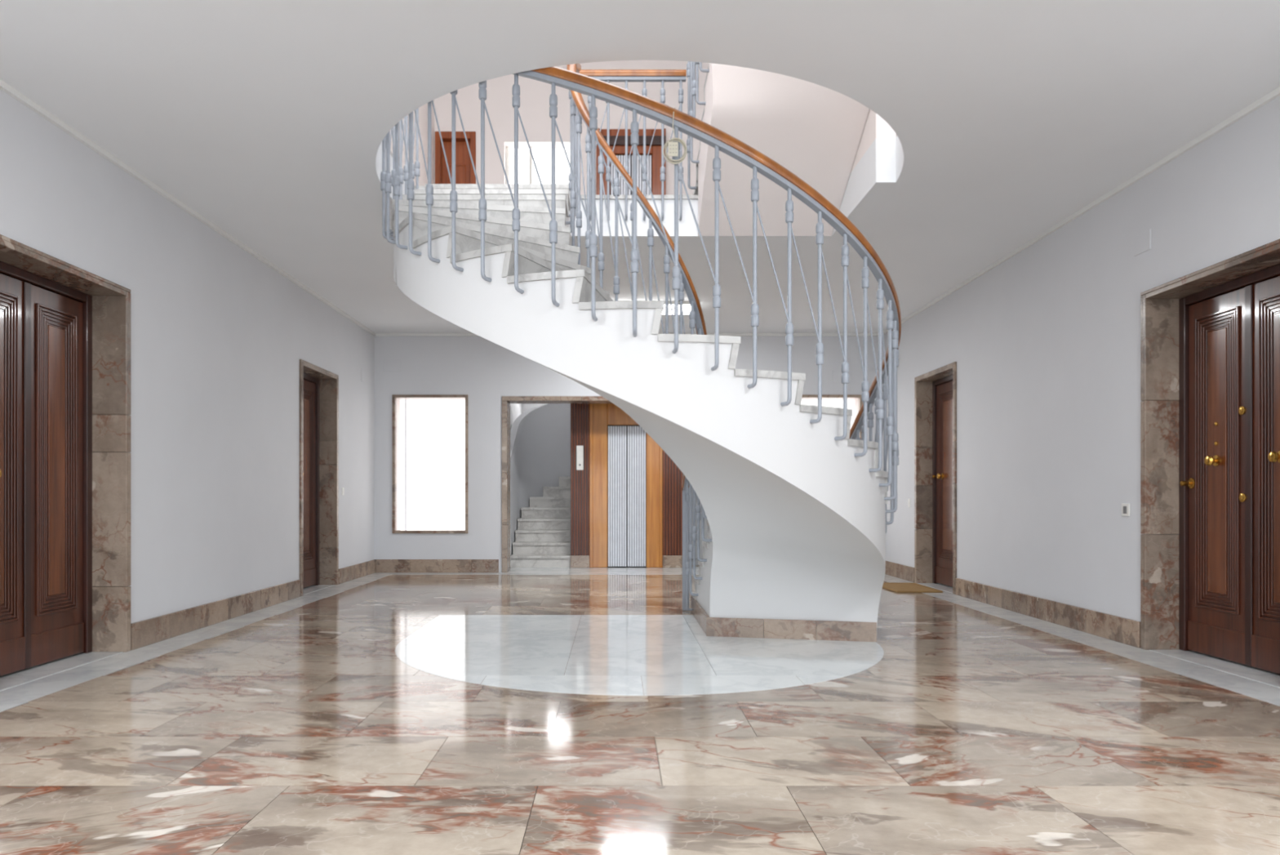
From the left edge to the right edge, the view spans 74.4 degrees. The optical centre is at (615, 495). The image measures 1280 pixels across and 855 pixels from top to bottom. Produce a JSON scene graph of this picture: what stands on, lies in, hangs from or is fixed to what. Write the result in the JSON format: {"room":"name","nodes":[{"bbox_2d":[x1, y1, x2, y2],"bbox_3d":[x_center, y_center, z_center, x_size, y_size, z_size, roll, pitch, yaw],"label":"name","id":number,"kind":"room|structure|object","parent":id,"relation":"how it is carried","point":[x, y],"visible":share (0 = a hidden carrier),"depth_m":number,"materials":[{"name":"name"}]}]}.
{"room":"apartment building lobby","nodes":[
{"label":"apartment building lobby","id":0,"kind":"room"},
{"bbox_2d":[0,88,374,622],"bbox_3d":[-3.330,-0.560,4.400,0.350,3.120,13.800,0,0,0],"label":"wall","id":1,"kind":"structure","parent":0,"point":[220,337],"depth_m":6.33,"materials":[{"name":"paint"}]},
{"bbox_2d":[0,234,130,690],"bbox_3d":[-3.318,-0.156,4.820,0.371,2.352,1.244,0,0,0],"label":"door","id":2,"kind":"structure","parent":1,"relation":"in","point":[65,327],"depth_m":5.08,"materials":[{"name":"wood"}]},
{"bbox_2d":[0,79,376,336],"bbox_3d":[-3.143,-2.102,4.250,0.025,0.034,13.500,0,0,0],"label":"trim","id":3,"kind":"structure","parent":1,"relation":"attached to","point":[6,87],"depth_m":5.64,"materials":[{"name":"paint"}]},
{"bbox_2d":[130,559,375,649],"bbox_3d":[-3.144,0.914,4.250,0.022,0.172,13.498,0,0,0],"label":"baseboard","id":4,"kind":"structure","parent":1,"relation":"attached to","point":[146,632],"depth_m":6.62,"materials":[{"name":"stone"}]},
{"bbox_2d":[299,359,338,595],"bbox_3d":[-3.318,-0.171,8.950,0.371,2.382,1.124,0,0,0],"label":"door","id":5,"kind":"structure","parent":1,"relation":"in","point":[318,386],"depth_m":9.41,"materials":[{"name":"wood"}]},
{"bbox_2d":[342,487,344,495],"bbox_3d":[-3.149,-0.050,9.720,0.012,0.090,0.060,0,0,0],"label":"light switch","id":6,"kind":"object","parent":1,"relation":"attached to","point":[343,488],"visible":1,"depth_m":9.72,"materials":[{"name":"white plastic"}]},
{"bbox_2d":[390,99,434,186],"bbox_3d":[-2.445,-4.085,7.500,0.150,3.270,7.000,0,0,0],"label":"wall","id":7,"kind":"structure","parent":0,"point":[423,110],"depth_m":10.36,"materials":[{"name":"paint"}]},
{"bbox_2d":[510,403,570,555],"bbox_3d":[-1.137,-0.463,12.895,1.149,2.926,3.173,0,0,33],"label":"wall","id":8,"kind":"structure","parent":0,"point":[540,436],"depth_m":13.52,"materials":[{"name":"paint"}]},
{"bbox_2d":[390,150,697,199],"bbox_3d":[0.152,-2.435,7.500,6.615,0.030,7.000,0,0,0],"label":"floor","id":9,"kind":"structure","parent":0,"point":[597,197],"depth_m":6.86,"materials":[{"name":"stone"}]},
{"bbox_2d":[579,69,686,221],"bbox_3d":[0.133,-2.840,6.824,0.865,1.196,0.095,0,0,0],"label":"landing railing","id":10,"kind":"object","parent":9,"relation":"attached to","point":[605,75],"visible":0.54,"depth_m":6.80,"materials":[{"name":"grey metal"}]},
{"bbox_2d":[693,62,869,235],"bbox_3d":[1.133,-2.942,6.027,1.252,1.644,2.683,0,0,0],"label":"wall","id":11,"kind":"structure","parent":9,"relation":"on","point":[812,131],"depth_m":6.11,"materials":[{"name":"paint"}]},
{"bbox_2d":[686,61,709,189],"bbox_3d":[0.613,-3.680,6.285,0.174,2.254,1.502,0,0,4],"label":"stair railing","id":12,"kind":"object","parent":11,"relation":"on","point":[692,68],"visible":0.41,"depth_m":6.77,"materials":[{"name":"grey metal"}]},
{"bbox_2d":[510,403,707,558],"bbox_3d":[0.100,-1.500,12.950,4.200,5.000,3.300,0,0,0],"label":"wall","id":13,"kind":"structure","parent":0,"point":[516,409],"depth_m":13.40,"materials":[{"name":"white paint"}]},
{"bbox_2d":[374,60,878,572],"bbox_3d":[0.152,-2.360,11.150,6.615,6.720,0.300,0,0,0],"label":"wall","id":14,"kind":"structure","parent":0,"point":[478,367],"depth_m":11.00,"materials":[{"name":"paint"}]},
{"bbox_2d":[391,394,468,533],"bbox_3d":[-2.425,-0.415,11.136,0.990,1.810,0.308,0,0,0],"label":"window","id":15,"kind":"structure","parent":14,"relation":"in","point":[430,432],"depth_m":11.27,"materials":[{"name":"glass"}]},
{"bbox_2d":[375,559,498,572],"bbox_3d":[0.152,0.914,10.989,6.569,0.172,0.022,0,0,0],"label":"baseboard","id":16,"kind":"structure","parent":14,"relation":"attached to","point":[381,565],"depth_m":10.98,"materials":[{"name":"stone"}]},
{"bbox_2d":[435,131,475,183],"bbox_3d":[-2.095,-3.600,11.050,0.530,2.300,0.140,0,0,0],"label":"door","id":17,"kind":"structure","parent":14,"relation":"in","point":[464,172],"depth_m":11.08,"materials":[{"name":"brown wood"}]},
{"bbox_2d":[506,146,569,183],"bbox_3d":[-1.010,-3.535,11.185,0.900,2.170,0.070,0,0,0],"label":"window","id":18,"kind":"structure","parent":14,"relation":"in","point":[527,174],"depth_m":11.20,"materials":[{"name":"white"}]},
{"bbox_2d":[502,395,612,572],"bbox_3d":[0.150,-0.150,11.150,3.280,2.299,0.340,0,0,0],"label":"trim","id":19,"kind":"structure","parent":14,"relation":"attached to","point":[506,400],"depth_m":10.98,"materials":[{"name":"stone"}]},
{"bbox_2d":[375,333,878,336],"bbox_3d":[0.152,-2.102,10.988,6.565,0.034,0.025,0,0,0],"label":"trim","id":20,"kind":"structure","parent":14,"relation":"attached to","point":[376,334],"depth_m":10.98,"materials":[{"name":"paint"}]},
{"bbox_2d":[595,128,666,195],"bbox_3d":[0.195,-3.605,10.945,0.900,2.310,0.090,0,0,0],"label":"elevator","id":21,"kind":"object","parent":14,"relation":"attached to","point":[653,165],"visible":0.26,"depth_m":10.93,"materials":[{"name":"brown wood"}]},
{"bbox_2d":[800,394,862,439],"bbox_3d":[2.725,-0.415,11.136,0.990,1.810,0.308,0,0,0],"label":"window","id":22,"kind":"structure","parent":14,"relation":"in","point":[855,402],"depth_m":11.27,"materials":[{"name":"glass"}]},
{"bbox_2d":[0,558,1279,854],"bbox_3d":[0.152,1.059,6.050,7.115,0.121,17.100,0,0,0],"label":"floor","id":23,"kind":"structure","parent":0,"point":[518,710],"depth_m":3.51,"materials":[{"name":"stone"}]},
{"bbox_2d":[510,476,570,567],"bbox_3d":[-1.060,0.344,12.812,0.840,1.312,2.075,0,0,0],"label":"staircase","id":24,"kind":"structure","parent":23,"relation":"on","point":[543,533],"depth_m":12.40,"materials":[{"name":"stone"}]},
{"bbox_2d":[391,183,888,641],"bbox_3d":[0.150,-0.725,5.782,3.308,3.450,3.172,0,0,0],"label":"curved staircase","id":25,"kind":"structure","parent":23,"relation":"on","point":[796,522],"depth_m":4.66,"materials":[{"name":"white paint"}]},
{"bbox_2d":[565,63,711,610],"bbox_3d":[0.150,-1.206,6.340,1.040,4.410,2.019,0,0,0],"label":"stair railing","id":26,"kind":"object","parent":25,"relation":"attached to","point":[579,111],"visible":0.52,"depth_m":5.53,"materials":[{"name":"grey metal"}]},
{"bbox_2d":[380,66,901,533],"bbox_3d":[0.150,-1.191,5.700,3.470,4.400,3.300,0,0,0],"label":"stair railing","id":27,"kind":"object","parent":25,"relation":"attached to","point":[880,391],"depth_m":4.35,"materials":[{"name":"grey metal"}]},
{"bbox_2d":[882,582,942,592],"bbox_3d":[3.140,0.990,9.120,0.480,0.018,0.840,0,0,0],"label":"doormat","id":28,"kind":"object","parent":23,"relation":"on","point":[898,587],"visible":0.83,"depth_m":8.98,"materials":[{"name":"beige fabric"}]},
{"bbox_2d":[0,0,1279,333],"bbox_3d":[0.152,-2.270,4.400,6.615,0.300,13.800,0,0,0],"label":"ceiling","id":29,"kind":"structure","parent":0,"point":[269,120],"depth_m":4.49,"materials":[{"name":"paint"}]},
{"bbox_2d":[662,301,674,314],"bbox_3d":[0.583,-2.083,9.174,0.136,0.075,0.598,0,0,0],"label":"ceiling lamp","id":30,"kind":"object","parent":29,"relation":"attached to","point":[673,302],"depth_m":9.22,"materials":[{"name":"white plastic"}]},
{"bbox_2d":[662,305,690,314],"bbox_3d":[0.360,-2.065,9.350,0.940,0.040,0.300,0,0,0],"label":"diffuser","id":31,"kind":"object","parent":30,"relation":"attached to","point":[686,308],"depth_m":9.27,"materials":[{"name":"white"}]},
{"bbox_2d":[678,301,690,314],"bbox_3d":[0.741,-2.083,9.174,0.158,0.075,0.598,0,0,0],"label":"ceiling lamp","id":32,"kind":"object","parent":29,"relation":"attached to","point":[686,307],"depth_m":9.20,"materials":[{"name":"white plastic"}]},
{"bbox_2d":[849,108,895,173],"bbox_3d":[1.828,-3.885,6.541,0.134,3.529,1.678,0,0,0],"label":"wall","id":33,"kind":"structure","parent":0,"point":[875,126],"depth_m":5.81,"materials":[{"name":"paint"}]},
{"bbox_2d":[880,95,1279,621],"bbox_3d":[3.635,-0.560,4.400,0.350,3.120,13.800,0,0,0],"label":"wall","id":34,"kind":"structure","parent":0,"point":[1044,344],"depth_m":6.39,"materials":[{"name":"paint"}]},
{"bbox_2d":[907,498,910,506],"bbox_3d":[3.454,0.085,9.930,0.012,0.100,0.050,0,0,0],"label":"light switch","id":35,"kind":"object","parent":34,"relation":"attached to","point":[908,500],"visible":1,"depth_m":9.92,"materials":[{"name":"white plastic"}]},
{"bbox_2d":[914,361,956,594],"bbox_3d":[3.623,-0.171,9.125,0.371,2.382,1.154,0,0,0],"label":"door","id":36,"kind":"structure","parent":34,"relation":"in","point":[935,390],"depth_m":9.56,"materials":[{"name":"wood"}]},
{"bbox_2d":[884,560,1140,647],"bbox_3d":[3.449,0.914,4.250,0.022,0.172,13.498,0,0,0],"label":"baseboard","id":37,"kind":"structure","parent":34,"relation":"attached to","point":[1118,628],"depth_m":6.69,"materials":[{"name":"stone"}]},
{"bbox_2d":[883,86,1279,334],"bbox_3d":[3.447,-2.102,4.250,0.025,0.034,13.500,0,0,0],"label":"trim","id":38,"kind":"structure","parent":34,"relation":"attached to","point":[1275,93],"depth_m":5.68,"materials":[{"name":"paint"}]},
{"bbox_2d":[1121,503,1129,515],"bbox_3d":[3.454,0.095,5.710,0.012,0.085,0.085,0,0,0],"label":"light switch","id":39,"kind":"object","parent":34,"relation":"attached to","point":[1125,507],"visible":1,"depth_m":5.70,"materials":[{"name":"white plastic"}]},
{"bbox_2d":[1133,229,1151,256],"bbox_3d":[3.457,-1.660,5.530,0.006,0.130,0.170,0,0,0],"label":"junction cover","id":40,"kind":"object","parent":34,"relation":"attached to","point":[1142,242],"visible":1,"depth_m":5.53,"materials":[{"name":"paint"}]},
{"bbox_2d":[1140,239,1279,687],"bbox_3d":[3.623,-0.156,4.890,0.371,2.352,1.264,0,0,0],"label":"door","id":41,"kind":"structure","parent":34,"relation":"in","point":[1210,335],"depth_m":5.15,"materials":[{"name":"wood"}]},
{"bbox_3d":[0.150,-0.560,12.731,1.570,3.120,1.738,0,0,0],"label":"wall","id":42,"kind":"structure","parent":0,"visible":0},
{"bbox_2d":[570,402,683,567],"bbox_3d":[0.150,-0.310,11.788,1.570,2.620,0.144,0,0,0],"label":"elevator","id":43,"kind":"object","parent":42,"relation":"attached to","point":[626,491],"visible":0.77,"depth_m":11.76,"materials":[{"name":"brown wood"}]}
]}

